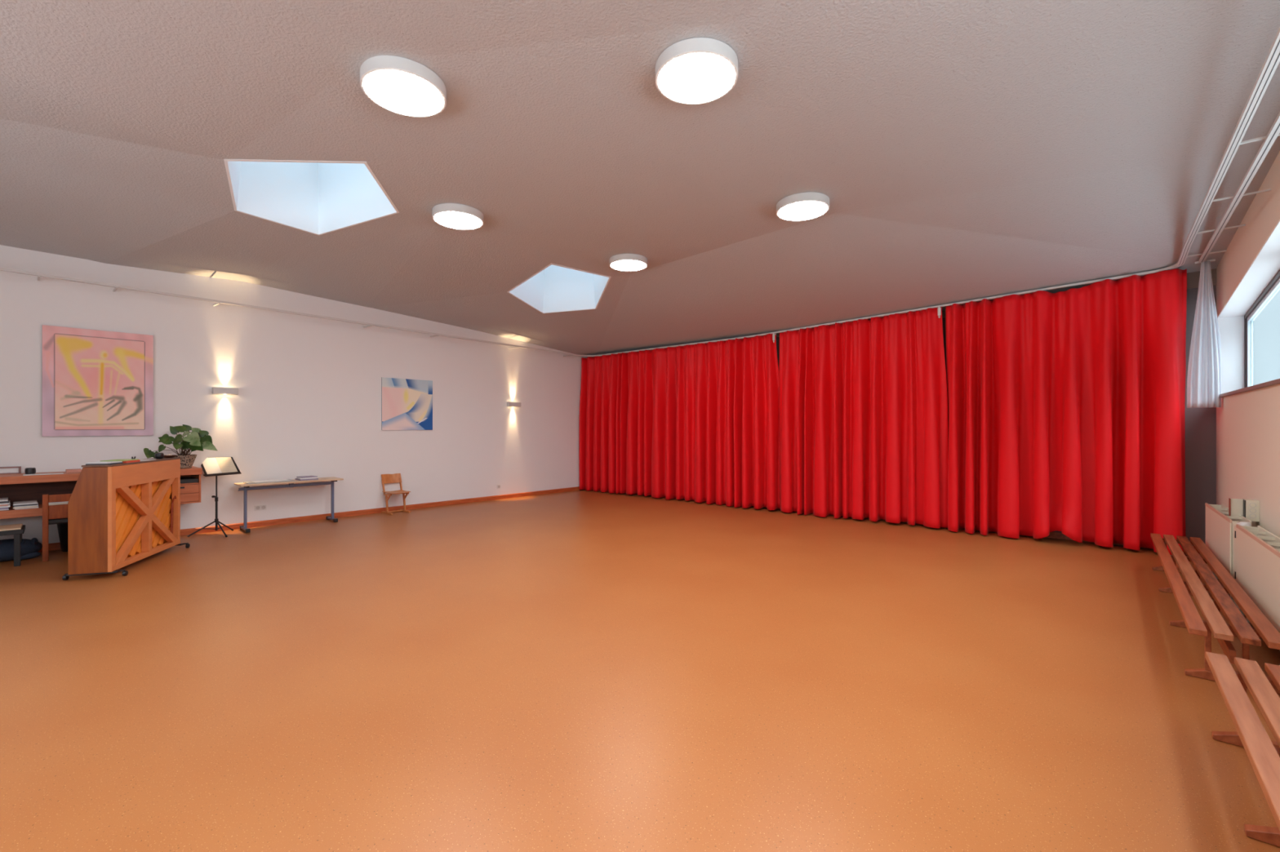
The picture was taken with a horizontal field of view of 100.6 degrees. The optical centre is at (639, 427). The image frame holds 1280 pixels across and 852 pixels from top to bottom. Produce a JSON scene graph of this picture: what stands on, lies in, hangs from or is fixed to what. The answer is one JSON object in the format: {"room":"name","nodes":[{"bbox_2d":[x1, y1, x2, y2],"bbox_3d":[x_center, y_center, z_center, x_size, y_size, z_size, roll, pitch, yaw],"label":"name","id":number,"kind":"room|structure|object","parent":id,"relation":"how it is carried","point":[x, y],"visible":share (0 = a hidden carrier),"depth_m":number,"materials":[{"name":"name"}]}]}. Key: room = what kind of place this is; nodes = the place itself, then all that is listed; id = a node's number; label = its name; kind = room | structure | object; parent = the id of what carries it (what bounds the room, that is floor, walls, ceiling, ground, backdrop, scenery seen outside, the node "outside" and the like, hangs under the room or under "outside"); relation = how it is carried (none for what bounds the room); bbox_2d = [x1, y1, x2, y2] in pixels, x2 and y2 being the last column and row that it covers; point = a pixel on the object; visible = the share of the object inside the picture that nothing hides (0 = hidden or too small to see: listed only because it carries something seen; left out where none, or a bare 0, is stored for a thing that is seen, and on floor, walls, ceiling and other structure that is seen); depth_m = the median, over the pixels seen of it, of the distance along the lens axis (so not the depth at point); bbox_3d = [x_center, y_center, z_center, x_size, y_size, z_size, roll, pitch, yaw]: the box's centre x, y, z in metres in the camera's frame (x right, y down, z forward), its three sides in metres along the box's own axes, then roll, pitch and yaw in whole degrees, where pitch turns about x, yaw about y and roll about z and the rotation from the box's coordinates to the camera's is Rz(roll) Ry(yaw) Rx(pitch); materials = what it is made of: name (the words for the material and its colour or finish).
{"room":"community hall","nodes":[
{"label":"community hall","id":0,"kind":"room"},
{"bbox_2d":[0,244,586,544],"bbox_3d":[-5.700,-0.380,9.318,0.300,3.959,13.168,0,0,43],"label":"wall","id":1,"kind":"structure","parent":0,"point":[308,402],"depth_m":8.90,"materials":[{"name":"white paint"}]},
{"bbox_2d":[42,324,153,436],"bbox_3d":[-7.364,-0.607,7.252,0.032,1.437,1.060,0,0,43],"label":"framed painting","id":2,"kind":"object","parent":1,"relation":"attached to","point":[95,383],"visible":1,"depth_m":7.21,"materials":[{"name":"pink paper"}]},
{"bbox_2d":[0,466,202,519],"bbox_3d":[-7.604,0.840,6.572,0.596,0.520,3.326,0,0,43],"label":"desk","id":3,"kind":"object","parent":1,"relation":"attached to","point":[16,487],"depth_m":6.76,"materials":[{"name":"brown wood"}]},
{"bbox_2d":[0,466,21,474],"bbox_3d":[-8.002,0.534,6.533,0.020,0.089,0.510,0,0,43],"label":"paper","id":4,"kind":"object","parent":3,"relation":"on","point":[3,470],"visible":1,"depth_m":6.66,"materials":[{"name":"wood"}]},
{"bbox_2d":[0,504,42,519],"bbox_3d":[-7.830,1.032,6.336,0.530,0.095,2.670,0,0,43],"label":"shelf","id":5,"kind":"object","parent":3,"relation":"attached to","point":[12,513],"depth_m":6.39,"materials":[{"name":"brown wood"}]},
{"bbox_2d":[14,506,38,509],"bbox_3d":[-7.569,0.978,6.554,0.366,0.012,0.193,0,0,41],"label":"magazine","id":6,"kind":"object","parent":3,"relation":"on","point":[37,506],"visible":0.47,"depth_m":6.44,"materials":[{"name":"white paper"}]},
{"bbox_2d":[13,506,37,508],"bbox_3d":[-7.573,0.965,6.542,0.376,0.012,0.192,0,0,41],"label":"magazine","id":7,"kind":"object","parent":6,"relation":"on","point":[30,506],"visible":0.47,"depth_m":6.42,"materials":[{"name":"beige paper"}]},
{"bbox_2d":[13,502,38,507],"bbox_3d":[-7.570,0.952,6.553,0.366,0.012,0.193,0,0,41],"label":"magazine","id":8,"kind":"object","parent":7,"relation":"on","point":[37,503],"visible":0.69,"depth_m":6.44,"materials":[{"name":"white paper"}]},
{"bbox_2d":[13,503,37,506],"bbox_3d":[-7.573,0.939,6.543,0.376,0.012,0.192,0,0,41],"label":"magazine","id":9,"kind":"object","parent":8,"relation":"on","point":[34,504],"visible":0.44,"depth_m":6.42,"materials":[{"name":"grey paper"}]},
{"bbox_2d":[13,500,37,505],"bbox_3d":[-7.576,0.926,6.547,0.366,0.012,0.192,0,0,41],"label":"magazine","id":10,"kind":"object","parent":9,"relation":"on","point":[30,502],"visible":1,"depth_m":6.49,"materials":[{"name":"white paper"}]},
{"bbox_2d":[24,467,35,474],"bbox_3d":[-7.578,0.539,6.603,0.092,0.079,0.092,0,0,41],"label":"speaker","id":11,"kind":"object","parent":3,"relation":"on","point":[28,470],"visible":0.98,"depth_m":6.58},
{"bbox_2d":[22,472,63,475],"bbox_3d":[-7.396,0.578,6.588,0.221,0.003,0.334,0,0,41],"label":"sheet","id":12,"kind":"object","parent":3,"relation":"on","point":[59,473],"visible":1,"depth_m":6.54,"materials":[{"name":"white paper"}]},
{"bbox_2d":[65,468,81,472],"bbox_3d":[-7.380,0.562,6.923,0.224,0.034,0.136,0,0,41],"label":"book","id":13,"kind":"object","parent":3,"relation":"on","point":[77,470],"visible":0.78,"depth_m":6.87,"materials":[{"name":"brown paper"}]},
{"bbox_2d":[0,466,202,484],"bbox_3d":[-7.604,0.625,6.572,0.596,0.090,3.325,0,0,43],"label":"countertop","id":14,"kind":"structure","parent":3,"relation":"on","point":[15,478],"depth_m":6.54,"materials":[{"name":"brown wood"}]},
{"bbox_2d":[143,424,217,468],"bbox_3d":[-6.380,0.265,7.503,0.768,0.627,0.566,0,0,8],"label":"potted plant","id":15,"kind":"object","parent":3,"relation":"on","point":[198,439],"visible":0.91,"depth_m":7.53,"materials":[{"name":"green plant"}]},
{"bbox_2d":[180,476,198,483],"bbox_3d":[-6.686,0.758,7.577,0.498,0.052,0.515,0,0,41],"label":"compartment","id":16,"kind":"object","parent":3,"relation":"on","point":[183,479],"depth_m":7.58,"materials":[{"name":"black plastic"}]},
{"bbox_3d":[-7.759,0.978,6.361,0.349,0.013,0.263,0,0,41],"label":"magazine","id":17,"kind":"object","parent":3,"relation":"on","visible":0},
{"bbox_3d":[-7.759,0.962,6.355,0.359,0.017,0.262,0,0,41],"label":"magazine","id":18,"kind":"object","parent":17,"relation":"on","visible":0},
{"bbox_2d":[0,502,10,507],"bbox_3d":[-7.753,0.942,6.368,0.349,0.021,0.263,0,0,41],"label":"magazine","id":19,"kind":"object","parent":18,"relation":"on","point":[8,505],"visible":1,"depth_m":6.34,"materials":[{"name":"white paper"}]},
{"bbox_3d":[-7.760,0.923,6.353,0.359,0.013,0.262,0,0,41],"label":"magazine","id":20,"kind":"object","parent":19,"relation":"on","visible":0},
{"bbox_3d":[-7.755,0.908,6.366,0.349,0.017,0.263,0,0,41],"label":"magazine","id":21,"kind":"object","parent":20,"relation":"on","visible":0},
{"bbox_2d":[0,498,9,503],"bbox_3d":[-7.755,0.887,6.359,0.359,0.021,0.262,0,0,41],"label":"magazine","id":22,"kind":"object","parent":21,"relation":"on","point":[1,502],"visible":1,"depth_m":6.32,"materials":[{"name":"grey paper"}]},
{"bbox_2d":[0,497,8,501],"bbox_3d":[-7.764,0.870,6.356,0.349,0.013,0.262,0,0,41],"label":"magazine","id":23,"kind":"object","parent":22,"relation":"on","point":[1,499],"visible":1,"depth_m":6.38,"materials":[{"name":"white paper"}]},
{"bbox_3d":[-7.394,0.975,6.760,0.347,0.019,0.205,0,0,41],"label":"magazine","id":24,"kind":"object","parent":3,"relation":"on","visible":0},
{"bbox_2d":[48,502,67,505],"bbox_3d":[-7.394,0.955,6.760,0.346,0.019,0.195,0,0,41],"label":"magazine","id":25,"kind":"object","parent":24,"relation":"on","point":[58,503],"visible":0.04,"depth_m":6.64,"materials":[{"name":"beige paper"}]},
{"bbox_2d":[48,501,68,503],"bbox_3d":[-7.394,0.934,6.760,0.346,0.019,0.184,0,0,41],"label":"magazine","id":26,"kind":"object","parent":25,"relation":"on","point":[65,501],"visible":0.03,"depth_m":6.64,"materials":[{"name":"white paper"}]},
{"bbox_2d":[212,386,238,395],"bbox_3d":[-6.422,-0.568,8.228,0.108,0.100,0.310,0,0,43],"label":"wall lamp","id":27,"kind":"object","parent":1,"relation":"attached to","point":[215,390],"visible":1,"depth_m":8.19,"materials":[{"name":"white metal"}]},
{"bbox_2d":[254,504,266,511],"bbox_3d":[-6.144,1.296,8.602,0.014,0.080,0.160,0,0,42],"label":"wall socket","id":28,"kind":"object","parent":1,"relation":"attached to","point":[256,507],"visible":1,"depth_m":8.59,"materials":[{"name":"white plastic"}]},
{"bbox_2d":[38,486,579,551],"bbox_3d":[-5.630,1.555,9.156,0.022,0.090,12.840,0,0,43],"label":"baseboard","id":29,"kind":"structure","parent":1,"relation":"attached to","point":[55,546],"depth_m":9.64,"materials":[{"name":"brown wood"}]},
{"bbox_2d":[381,377,432,430],"bbox_3d":[-4.524,-0.449,10.357,0.022,0.992,0.987,0,0,42],"label":"picture","id":30,"kind":"object","parent":1,"relation":"attached to","point":[406,404],"visible":1,"depth_m":10.32,"materials":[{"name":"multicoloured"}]},
{"bbox_2d":[506,402,520,407],"bbox_3d":[-2.871,-0.526,12.102,0.108,0.100,0.310,0,0,43],"label":"wall lamp","id":31,"kind":"object","parent":1,"relation":"attached to","point":[508,404],"visible":1,"depth_m":12.05,"materials":[{"name":"white metal"}]},
{"bbox_2d":[0,489,1279,851],"bbox_3d":[-1.329,1.675,5.677,12.600,0.150,13.300,0,0,41],"label":"floor","id":32,"kind":"structure","parent":0,"point":[581,670],"depth_m":3.22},
{"bbox_2d":[0,523,25,566],"bbox_3d":[-7.526,1.380,6.067,0.440,0.440,0.650,0,0,43],"label":"stool","id":33,"kind":"object","parent":32,"relation":"on","point":[17,530],"visible":1,"depth_m":6.13,"materials":[{"name":"black metal"}]},
{"bbox_2d":[0,537,42,561],"bbox_3d":[-7.599,1.468,6.358,0.338,0.260,0.598,0,0,41],"label":"cloth bag","id":34,"kind":"object","parent":32,"relation":"on","point":[6,546],"visible":0.85,"depth_m":6.36,"materials":[{"name":"blue"}]},
{"bbox_2d":[20,551,40,559],"bbox_3d":[-7.449,1.553,6.447,0.126,0.090,0.234,0,0,41],"label":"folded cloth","id":35,"kind":"object","parent":34,"relation":"on","point":[34,554],"visible":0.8,"depth_m":6.44,"materials":[{"name":"blue"}]},
{"bbox_2d":[42,493,71,561],"bbox_3d":[-7.072,1.200,6.656,0.392,0.800,0.550,0,0,42],"label":"wooden armchair","id":36,"kind":"object","parent":32,"relation":"on","point":[51,514],"visible":0.53,"depth_m":6.38,"materials":[{"name":"brown wood"}]},
{"bbox_2d":[57,523,67,551],"bbox_3d":[-7.398,1.417,6.962,0.340,0.365,0.340,0,0,41],"label":"waste bin","id":37,"kind":"object","parent":32,"relation":"on","point":[63,527],"visible":0.23,"depth_m":6.82,"materials":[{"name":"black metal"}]},
{"bbox_2d":[62,457,190,580],"bbox_3d":[-6.006,0.997,6.287,0.527,1.204,1.512,0,0,-19],"label":"upright piano","id":38,"kind":"object","parent":32,"relation":"on","point":[120,515],"visible":0.98,"depth_m":5.88,"materials":[{"name":"brown wood"}]},
{"bbox_2d":[85,462,123,465],"bbox_3d":[-5.754,0.387,5.711,0.200,0.014,0.250,0,0,-22],"label":"folder","id":39,"kind":"object","parent":38,"relation":"on","point":[119,462],"visible":0.84,"depth_m":5.61,"materials":[{"name":"grey plastic"}]},
{"bbox_2d":[85,461,122,463],"bbox_3d":[-5.759,0.374,5.709,0.190,0.010,0.230,0,0,-16],"label":"book","id":40,"kind":"object","parent":39,"relation":"on","point":[100,462],"visible":1,"depth_m":5.65,"materials":[{"name":"white paper"}]},
{"bbox_2d":[122,459,140,463],"bbox_3d":[-5.834,0.383,5.990,0.190,0.022,0.290,0,0,-21],"label":"book","id":41,"kind":"object","parent":38,"relation":"on","point":[138,460],"visible":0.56,"depth_m":5.99,"materials":[{"name":"orange paper"}]},
{"bbox_2d":[100,458,138,461],"bbox_3d":[-5.837,0.366,5.963,0.205,0.010,0.280,0,0,-17],"label":"book","id":42,"kind":"object","parent":41,"relation":"on","point":[131,459],"visible":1,"depth_m":5.95,"materials":[{"name":"green paper"}]},
{"bbox_2d":[154,453,164,458],"bbox_3d":[-6.076,0.356,6.716,0.092,0.076,0.092,0,0,41],"label":"pot","id":43,"kind":"object","parent":38,"relation":"on","point":[157,455],"visible":0.98,"depth_m":6.69,"materials":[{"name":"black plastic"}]},
{"bbox_2d":[164,454,177,457],"bbox_3d":[-6.154,0.377,6.943,0.170,0.034,0.170,0,0,41],"label":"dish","id":44,"kind":"object","parent":38,"relation":"on","point":[172,455],"visible":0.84,"depth_m":6.90,"materials":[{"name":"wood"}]},
{"bbox_2d":[186,457,240,537],"bbox_3d":[-6.365,1.024,7.995,0.799,1.157,0.503,0,0,0],"label":"music stand","id":45,"kind":"object","parent":32,"relation":"on","point":[216,520],"visible":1,"depth_m":7.99,"materials":[{"name":"black metal"}]},
{"bbox_2d":[202,457,237,474],"bbox_3d":[-6.367,0.578,8.024,0.701,0.257,0.156,0,0,2],"label":"sheet music","id":46,"kind":"object","parent":45,"relation":"on","point":[211,465],"visible":1,"depth_m":8.02,"materials":[{"name":"white paper"}]},
{"bbox_2d":[200,457,240,474],"bbox_3d":[-6.365,0.588,8.027,0.804,0.285,0.175,0,0,2],"label":"tray","id":47,"kind":"object","parent":45,"relation":"on","point":[238,472],"depth_m":7.98,"materials":[{"name":"black metal"}]},
{"bbox_2d":[234,476,343,533],"bbox_3d":[-5.678,1.232,8.646,0.470,0.734,1.420,0,0,43],"label":"table","id":48,"kind":"object","parent":32,"relation":"on","point":[246,487],"visible":0.98,"depth_m":8.49,"materials":[{"name":"metal"}]},
{"bbox_2d":[243,479,294,484],"bbox_3d":[-5.904,0.859,8.459,0.310,0.012,0.620,0,0,43],"label":"board","id":49,"kind":"object","parent":48,"relation":"on","point":[246,482],"visible":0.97,"depth_m":8.34,"materials":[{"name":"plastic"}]},
{"bbox_2d":[252,479,289,482],"bbox_3d":[-5.883,0.850,8.467,0.250,0.004,0.460,0,0,41],"label":"sheet","id":50,"kind":"object","parent":49,"relation":"on","point":[282,479],"visible":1,"depth_m":8.42,"materials":[{"name":"white paper"}]},
{"bbox_2d":[295,478,318,480],"bbox_3d":[-5.541,0.854,8.832,0.260,0.022,0.260,0,0,40],"label":"folder","id":51,"kind":"object","parent":48,"relation":"on","point":[295,478],"visible":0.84,"depth_m":8.75,"materials":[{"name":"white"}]},
{"bbox_2d":[296,477,317,479],"bbox_3d":[-5.534,0.833,8.832,0.250,0.018,0.250,0,0,-44],"label":"folder","id":52,"kind":"object","parent":51,"relation":"on","point":[296,477],"visible":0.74,"depth_m":8.73,"materials":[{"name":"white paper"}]},
{"bbox_2d":[296,475,317,478],"bbox_3d":[-5.534,0.818,8.832,0.230,0.012,0.230,0,0,37],"label":"folder","id":53,"kind":"object","parent":52,"relation":"on","point":[302,477],"visible":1,"depth_m":8.80,"materials":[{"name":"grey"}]},
{"bbox_2d":[381,473,410,515],"bbox_3d":[-4.598,1.240,9.993,0.434,0.719,0.370,0,0,40],"label":"chair","id":54,"kind":"object","parent":32,"relation":"on","point":[396,477],"visible":1,"depth_m":10.04,"materials":[{"name":"brown wood"}]},
{"bbox_2d":[1150,533,1279,695],"bbox_3d":[4.704,1.399,4.480,0.410,0.398,3.810,0,0,41],"label":"slatted bench","id":55,"kind":"object","parent":32,"relation":"on","point":[1214,623],"visible":0.96,"depth_m":3.69,"materials":[{"name":"brown wood"}]},
{"bbox_2d":[1204,502,1251,601],"bbox_3d":[5.839,1.212,5.224,0.236,0.774,1.392,0,0,41],"label":"radiator","id":56,"kind":"object","parent":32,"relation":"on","point":[1219,525],"visible":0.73,"depth_m":5.15,"materials":[{"name":"beige metal"}]},
{"bbox_2d":[1204,651,1279,847],"bbox_3d":[1.921,1.399,1.275,0.410,0.398,3.840,0,0,41],"label":"slatted bench","id":57,"kind":"object","parent":32,"relation":"on","point":[1263,753],"visible":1,"depth_m":2.25,"materials":[{"name":"brown wood"}]},
{"bbox_2d":[1235,524,1279,633],"bbox_3d":[4.165,1.212,3.267,0.236,0.774,3.182,0,0,41],"label":"radiator","id":58,"kind":"object","parent":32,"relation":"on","point":[1258,549],"visible":0.84,"depth_m":3.96,"materials":[{"name":"beige metal"}]},
{"bbox_2d":[1233,521,1251,615],"bbox_3d":[5.250,1.206,4.622,0.090,0.785,0.280,0,0,41],"label":"pipe","id":59,"kind":"object","parent":58,"relation":"attached to","point":[1241,523],"visible":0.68,"depth_m":4.68,"materials":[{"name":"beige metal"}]},
{"bbox_2d":[0,0,1279,357],"bbox_3d":[-1.256,-2.305,5.647,12.250,1.090,12.950,0,0,41],"label":"ceiling","id":60,"kind":"structure","parent":0,"point":[959,150],"depth_m":4.55,"materials":[{"name":"paint"}]},
{"bbox_2d":[223,159,399,235],"bbox_3d":[-3.464,-3.019,5.621,2.318,1.187,1.621,0,0,41],"label":"skylight","id":61,"kind":"object","parent":60,"relation":"attached to","point":[317,197],"visible":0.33,"depth_m":6.32,"materials":[{"name":"white glass"}]},
{"bbox_2d":[360,55,446,117],"bbox_3d":[-1.686,-2.425,3.802,0.564,0.089,0.564,0,0,41],"label":"ceiling lamp","id":62,"kind":"object","parent":60,"relation":"attached to","point":[401,86],"visible":1,"depth_m":3.71,"materials":[{"name":"white plastic"}]},
{"bbox_2d":[363,70,443,116],"bbox_3d":[-1.686,-2.391,3.802,0.524,0.022,0.524,0,0,41],"label":"diffuser","id":63,"kind":"object","parent":62,"relation":"attached to","point":[409,93],"depth_m":3.76,"materials":[{"name":"white plastic"}]},
{"bbox_2d":[431,203,484,230],"bbox_3d":[-2.094,-2.425,6.121,0.564,0.089,0.564,0,0,41],"label":"ceiling lamp","id":64,"kind":"object","parent":60,"relation":"attached to","point":[452,215],"visible":1,"depth_m":6.02,"materials":[{"name":"white plastic"}]},
{"bbox_2d":[434,211,481,229],"bbox_3d":[-2.094,-2.391,6.121,0.524,0.022,0.524,0,0,41],"label":"diffuser","id":65,"kind":"object","parent":64,"relation":"attached to","point":[452,220],"depth_m":6.09,"materials":[{"name":"white plastic"}]},
{"bbox_2d":[506,263,611,313],"bbox_3d":[-1.335,-2.917,9.384,1.755,1.367,2.333,0,0,-37],"label":"skylight","id":66,"kind":"object","parent":60,"relation":"attached to","point":[555,288],"visible":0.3,"depth_m":10.18,"materials":[{"name":"glass"}]},
{"bbox_2d":[608,253,647,271],"bbox_3d":[-0.170,-2.425,7.814,0.564,0.089,0.564,0,0,41],"label":"ceiling lamp","id":67,"kind":"object","parent":60,"relation":"attached to","point":[621,262],"visible":1,"depth_m":7.69,"materials":[{"name":"white plastic"}]},
{"bbox_2d":[610,260,646,271],"bbox_3d":[-0.170,-2.391,7.814,0.524,0.022,0.524,0,0,41],"label":"diffuser","id":68,"kind":"object","parent":67,"relation":"attached to","point":[621,265],"depth_m":7.80,"materials":[{"name":"white plastic"}]},
{"bbox_2d":[0,26,1279,356],"bbox_3d":[-1.234,-1.847,5.626,11.505,0.467,11.948,0,0,41],"label":"track","id":69,"kind":"object","parent":60,"relation":"attached to","point":[1272,60],"depth_m":6.17,"materials":[{"name":"white metal"}]},
{"bbox_2d":[579,346,676,499],"bbox_3d":[-0.372,-0.100,12.698,3.010,3.363,0.408,0,0,41],"label":"curtain","id":70,"kind":"object","parent":69,"relation":"hanging from","point":[628,402],"visible":0.99,"depth_m":12.49,"materials":[{"name":"red fabric"}]},
{"bbox_2d":[675,333,779,510],"bbox_3d":[1.700,-0.109,10.876,2.476,3.383,0.367,0,0,41],"label":"curtain","id":71,"kind":"object","parent":69,"relation":"hanging from","point":[727,449],"visible":1,"depth_m":10.73,"materials":[{"name":"red fabric"}]},
{"bbox_2d":[778,306,948,528],"bbox_3d":[3.718,-0.155,9.212,2.854,3.475,0.382,0,0,38],"label":"curtain","id":72,"kind":"object","parent":69,"relation":"hanging from","point":[863,403],"visible":1,"depth_m":9.06,"materials":[{"name":"red fabric"}]},
{"bbox_2d":[945,268,1186,555],"bbox_3d":[5.843,-0.198,7.483,2.700,3.560,0.598,0,0,41],"label":"curtain","id":73,"kind":"object","parent":69,"relation":"hanging from","point":[1066,414],"visible":1,"depth_m":7.25,"materials":[{"name":"red fabric"}]},
{"bbox_2d":[655,37,737,104],"bbox_3d":[0.386,-2.425,3.641,0.564,0.089,0.564,0,0,41],"label":"ceiling lamp","id":74,"kind":"object","parent":60,"relation":"attached to","point":[698,70],"visible":1,"depth_m":3.56,"materials":[{"name":"white plastic"}]},
{"bbox_2d":[776,192,829,221],"bbox_3d":[1.790,-2.425,5.849,0.564,0.089,0.564,0,0,41],"label":"ceiling lamp","id":75,"kind":"object","parent":60,"relation":"attached to","point":[801,206],"visible":1,"depth_m":5.74,"materials":[{"name":"white plastic"}]},
{"bbox_2d":[777,201,827,221],"bbox_3d":[1.790,-2.391,5.849,0.524,0.022,0.524,0,0,41],"label":"diffuser","id":76,"kind":"object","parent":75,"relation":"attached to","point":[787,211],"depth_m":5.81,"materials":[{"name":"white plastic"}]},
{"bbox_2d":[1195,111,1279,264],"bbox_3d":[4.563,-2.031,3.812,0.170,0.072,6.926,0,0,41],"label":"track","id":77,"kind":"object","parent":60,"relation":"attached to","point":[1274,131],"visible":1,"depth_m":4.39,"materials":[{"name":"white metal"}]},
{"bbox_2d":[1186,261,1221,408],"bbox_3d":[6.778,-1.116,6.386,0.283,1.752,0.077,0,0,45],"label":"sheer curtain","id":78,"kind":"object","parent":77,"relation":"hanging from","point":[1204,368],"visible":1,"depth_m":6.38,"materials":[{"name":"white fabric"}]},
{"bbox_2d":[776,285,1216,546],"bbox_3d":[2.966,-0.211,10.491,11.470,3.622,0.300,0,0,41],"label":"wall","id":79,"kind":"structure","parent":0,"point":[1200,423],"depth_m":6.77,"materials":[{"name":"grey paint"}]},
{"bbox_2d":[593,268,1216,357],"bbox_3d":[2.969,-1.891,10.271,11.159,0.222,0.029,0,0,41],"label":"trim","id":80,"kind":"structure","parent":79,"relation":"attached to","point":[1193,278],"depth_m":6.76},
{"bbox_2d":[764,506,1199,554],"bbox_3d":[2.973,1.555,10.275,11.160,0.090,0.020,0,0,41],"label":"baseboard","id":81,"kind":"structure","parent":79,"relation":"attached to","point":[1052,535],"depth_m":7.64,"materials":[{"name":"brown wood"}]},
{"bbox_2d":[1216,151,1279,537],"bbox_3d":[3.206,-0.412,1.732,0.300,4.025,13.200,0,0,41],"label":"wall","id":82,"kind":"structure","parent":0,"point":[1248,423],"depth_m":5.18,"materials":[{"name":"beige paint"}]},
{"bbox_2d":[1228,497,1259,521],"bbox_3d":[5.699,0.772,5.019,0.181,0.195,0.164,0,0,41],"label":"box","id":83,"kind":"object","parent":82,"relation":"attached to","point":[1249,508],"visible":0.85,"depth_m":4.96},
{"bbox_2d":[1217,221,1279,394],"bbox_3d":[5.226,-1.249,4.149,0.221,1.718,6.300,0,0,41],"label":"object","id":84,"kind":"structure","parent":82,"relation":"attached to","point":[1266,264],"depth_m":6.29,"materials":[{"name":"white paint"}]},
{"bbox_2d":[1219,378,1279,397],"bbox_3d":[5.195,-0.377,4.143,0.260,0.034,6.350,0,0,41],"label":"trim","id":85,"kind":"structure","parent":82,"relation":"attached to","point":[1274,382],"depth_m":4.97,"materials":[{"name":"brown stone"}]},
{"bbox_2d":[1244,270,1279,387],"bbox_3d":[5.337,-1.249,4.054,0.070,1.718,6.300,0,0,41],"label":"window","id":86,"kind":"structure","parent":82,"relation":"in","point":[1273,288],"depth_m":6.36,"materials":[{"name":"grey"}]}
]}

